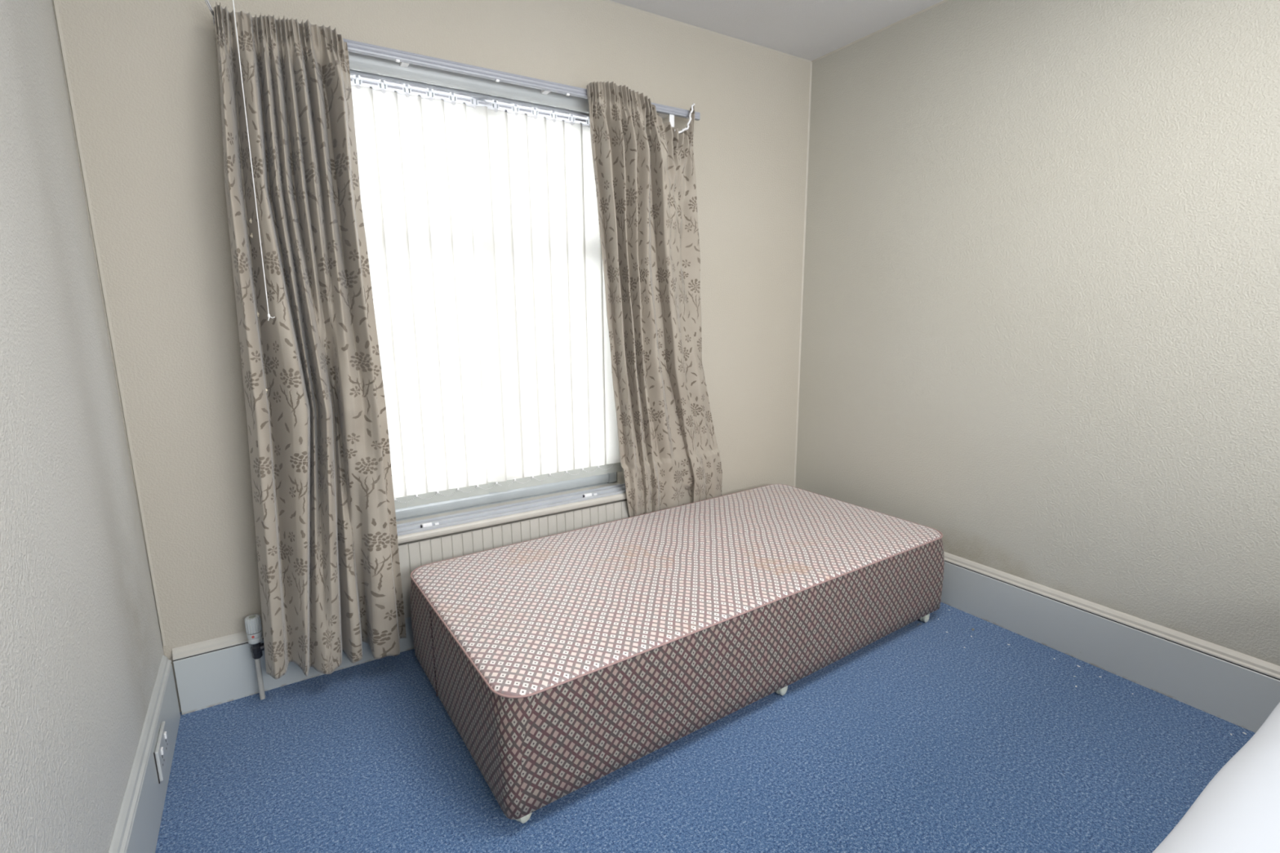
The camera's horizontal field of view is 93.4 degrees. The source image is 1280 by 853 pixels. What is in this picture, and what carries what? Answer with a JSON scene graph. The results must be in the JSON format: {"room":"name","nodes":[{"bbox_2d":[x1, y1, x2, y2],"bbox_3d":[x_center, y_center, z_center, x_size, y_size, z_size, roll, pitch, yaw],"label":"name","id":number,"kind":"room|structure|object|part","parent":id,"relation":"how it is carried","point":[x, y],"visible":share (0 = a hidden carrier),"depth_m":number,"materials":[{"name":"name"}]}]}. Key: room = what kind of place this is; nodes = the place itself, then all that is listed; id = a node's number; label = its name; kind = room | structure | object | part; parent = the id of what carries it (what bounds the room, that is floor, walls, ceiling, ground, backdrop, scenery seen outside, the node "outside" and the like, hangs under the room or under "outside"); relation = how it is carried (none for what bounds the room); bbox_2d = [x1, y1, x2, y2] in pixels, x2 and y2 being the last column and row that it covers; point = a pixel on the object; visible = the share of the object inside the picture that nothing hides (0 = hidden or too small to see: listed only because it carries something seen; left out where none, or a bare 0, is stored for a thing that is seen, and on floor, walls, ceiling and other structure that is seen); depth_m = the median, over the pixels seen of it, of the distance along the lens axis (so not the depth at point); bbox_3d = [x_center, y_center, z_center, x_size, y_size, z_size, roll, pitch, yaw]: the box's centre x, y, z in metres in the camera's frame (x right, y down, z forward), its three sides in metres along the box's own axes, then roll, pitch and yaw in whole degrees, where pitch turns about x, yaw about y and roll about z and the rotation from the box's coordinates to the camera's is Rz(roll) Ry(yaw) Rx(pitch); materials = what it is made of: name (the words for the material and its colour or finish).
{"room":"bedroom","nodes":[
{"label":"bedroom","id":0,"kind":"room"},
{"bbox_2d":[0,0,164,852],"bbox_3d":[-0.653,0.030,0.200,0.207,2.520,3.550,-7,13,-31],"label":"wall","id":1,"kind":"structure","parent":0,"point":[82,651],"depth_m":1.21,"materials":[{"name":"beige paint"}]},
{"bbox_2d":[108,654,180,852],"bbox_3d":[-0.549,1.090,0.444,0.020,0.224,3.524,-7,13,-31],"label":"baseboard","id":2,"kind":"structure","parent":1,"relation":"attached to","point":[137,828],"depth_m":1.49,"materials":[{"name":"white paint"}]},
{"bbox_2d":[153,720,169,783],"bbox_3d":[-1.280,0.870,1.619,0.014,0.090,0.148,-7,13,-31],"label":"double socket","id":3,"kind":"object","parent":1,"relation":"attached to","point":[162,747],"visible":1,"depth_m":1.59,"materials":[{"name":"white paint"}]},
{"bbox_2d":[160,746,164,755],"bbox_3d":[-1.258,0.855,1.589,0.004,0.016,0.012,-7,13,-31],"label":"switch","id":4,"kind":"object","parent":3,"relation":"attached to","point":[162,748],"depth_m":1.59,"materials":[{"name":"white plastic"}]},
{"bbox_2d":[51,0,810,712],"bbox_3d":[-0.385,-0.413,2.540,3.393,2.520,0.200,-7,13,-31],"label":"wall","id":5,"kind":"structure","parent":0,"point":[144,74],"depth_m":1.93,"materials":[{"name":"beige paint"}]},
{"bbox_2d":[172,616,414,715],"bbox_3d":[-0.316,0.672,2.649,2.754,0.224,0.020,-7,13,-31],"label":"baseboard","id":6,"kind":"structure","parent":5,"relation":"attached to","point":[217,671],"depth_m":1.99,"materials":[{"name":"white paint"}]},
{"bbox_2d":[244,498,629,699],"bbox_3d":[-0.668,0.623,2.362,1.467,0.435,0.060,-7,13,-31],"label":"radiator","id":7,"kind":"object","parent":5,"relation":"attached to","point":[415,554],"visible":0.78,"depth_m":2.35,"materials":[{"name":"white metal"}]},
{"bbox_3d":[-0.643,0.542,2.382,1.388,0.285,0.028,-7,13,-31],"label":"panel","id":8,"kind":"part","parent":7,"relation":"part of","materials":[{"name":"beige paint"}]},
{"bbox_2d":[204,0,700,127],"bbox_3d":[-0.495,-1.229,2.138,1.728,0.118,0.108,-7,13,-31],"label":"rail","id":9,"kind":"object","parent":5,"relation":"attached to","point":[405,58],"visible":0.53,"depth_m":2.06,"materials":[{"name":"white plastic"}]},
{"bbox_2d":[232,0,275,320],"bbox_3d":[-1.114,-0.750,1.735,0.019,0.878,0.095,-7,13,-31],"label":"pull cord","id":10,"kind":"object","parent":9,"relation":"hanging from","point":[268,314],"visible":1,"depth_m":1.70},
{"bbox_2d":[213,1,406,679],"bbox_3d":[-1.037,-0.181,1.894,0.442,2.018,0.166,-7,13,-31],"label":"curtain","id":11,"kind":"object","parent":9,"relation":"hanging from","point":[330,579],"visible":0.99,"depth_m":1.87,"materials":[{"name":"beige fabric"}]},
{"bbox_2d":[586,80,722,517],"bbox_3d":[0.117,-0.412,2.629,0.738,1.890,0.133,-9,14,-39],"label":"curtain","id":12,"kind":"object","parent":9,"relation":"hanging from","point":[644,169],"visible":0.93,"depth_m":2.55,"materials":[{"name":"beige fabric"}]},
{"bbox_2d":[347,51,589,113],"bbox_3d":[-0.535,-1.227,2.165,1.162,0.060,0.030,-7,13,-31],"label":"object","id":13,"kind":"structure","parent":5,"relation":"attached to","point":[358,62],"depth_m":2.11,"materials":[{"name":"white paint"}]},
{"bbox_2d":[351,79,617,521],"bbox_3d":[-0.596,-0.461,2.421,1.122,1.591,0.090,-7,13,-31],"label":"window","id":14,"kind":"structure","parent":5,"relation":"in","point":[432,508],"depth_m":2.53,"materials":[{"name":"white plastic"}]},
{"bbox_2d":[349,69,622,509],"bbox_3d":[-0.563,-0.483,2.354,1.108,1.520,0.056,-7,13,-31],"label":"vertical blind","id":15,"kind":"object","parent":14,"relation":"attached to","point":[481,220],"visible":0.84,"depth_m":2.32,"materials":[{"name":"white fabric"}]},
{"bbox_2d":[396,483,626,536],"bbox_3d":[-0.512,0.332,2.446,1.116,0.023,0.072,-7,13,-31],"label":"window sill","id":16,"kind":"structure","parent":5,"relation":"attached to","point":[437,522],"depth_m":2.42,"materials":[{"name":"white metal"}]},
{"bbox_2d":[396,481,626,543],"bbox_3d":[-0.551,0.346,2.512,1.120,0.030,0.242,-7,13,-31],"label":"trim","id":17,"kind":"structure","parent":5,"relation":"attached to","point":[516,517],"depth_m":2.43,"materials":[{"name":"beige paint"}]},
{"bbox_2d":[155,601,1255,852],"bbox_3d":[0.623,1.080,1.205,2.993,0.060,3.750,-7,13,-31],"label":"floor","id":18,"kind":"structure","parent":0,"point":[915,740],"depth_m":1.69,"materials":[{"name":"blue carpet"}]},
{"bbox_2d":[410,484,944,823],"bbox_3d":[0.211,0.647,2.321,1.903,0.386,0.928,-8,13,-33],"label":"bed base","id":19,"kind":"object","parent":18,"relation":"on","point":[560,662],"visible":1,"depth_m":1.89,"materials":[{"name":"brown fabric"}]},
{"bbox_3d":[0.210,0.466,2.287,1.888,0.018,0.917,-8,13,-33],"label":"panel","id":20,"kind":"part","parent":19,"relation":"part of","materials":[{"name":"fabric"}]},
{"bbox_3d":[1.461,0.893,0.752,1.500,0.460,0.860,-7,13,-31],"label":"bed","id":21,"kind":"object","parent":18,"relation":"on","visible":0},
{"bbox_2d":[1151,702,1279,852],"bbox_3d":[1.467,0.741,0.772,1.678,0.270,0.996,-7,13,-31],"label":"duvet","id":22,"kind":"object","parent":21,"relation":"on","point":[1238,811],"visible":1,"depth_m":0.93,"materials":[{"name":"grey fabric"}]},
{"bbox_2d":[608,0,943,61],"bbox_3d":[0.599,-1.440,0.730,3.393,0.150,4.150,-7,13,-31],"label":"ceiling","id":23,"kind":"structure","parent":0,"point":[807,29],"depth_m":2.50,"materials":[{"name":"white paint"}]},
{"bbox_2d":[795,0,1279,666],"bbox_3d":[1.879,-0.288,1.757,0.200,2.520,3.950,-7,13,-31],"label":"wall","id":24,"kind":"structure","parent":0,"point":[1040,322],"depth_m":2.14,"materials":[{"name":"beige paint"}]},
{"bbox_2d":[53,0,948,646],"bbox_3d":[0.610,-0.267,0.952,2.797,2.242,3.552,-7,13,-31],"label":"trim","id":25,"kind":"structure","parent":24,"relation":"attached to","point":[55,2],"depth_m":1.83,"materials":[{"name":"beige paint"}]},
{"bbox_2d":[940,551,1279,733],"bbox_3d":[1.796,0.793,1.901,0.020,0.224,3.550,-7,13,-31],"label":"baseboard","id":26,"kind":"structure","parent":24,"relation":"attached to","point":[1239,689],"depth_m":2.08,"materials":[{"name":"white paint"}]}
]}

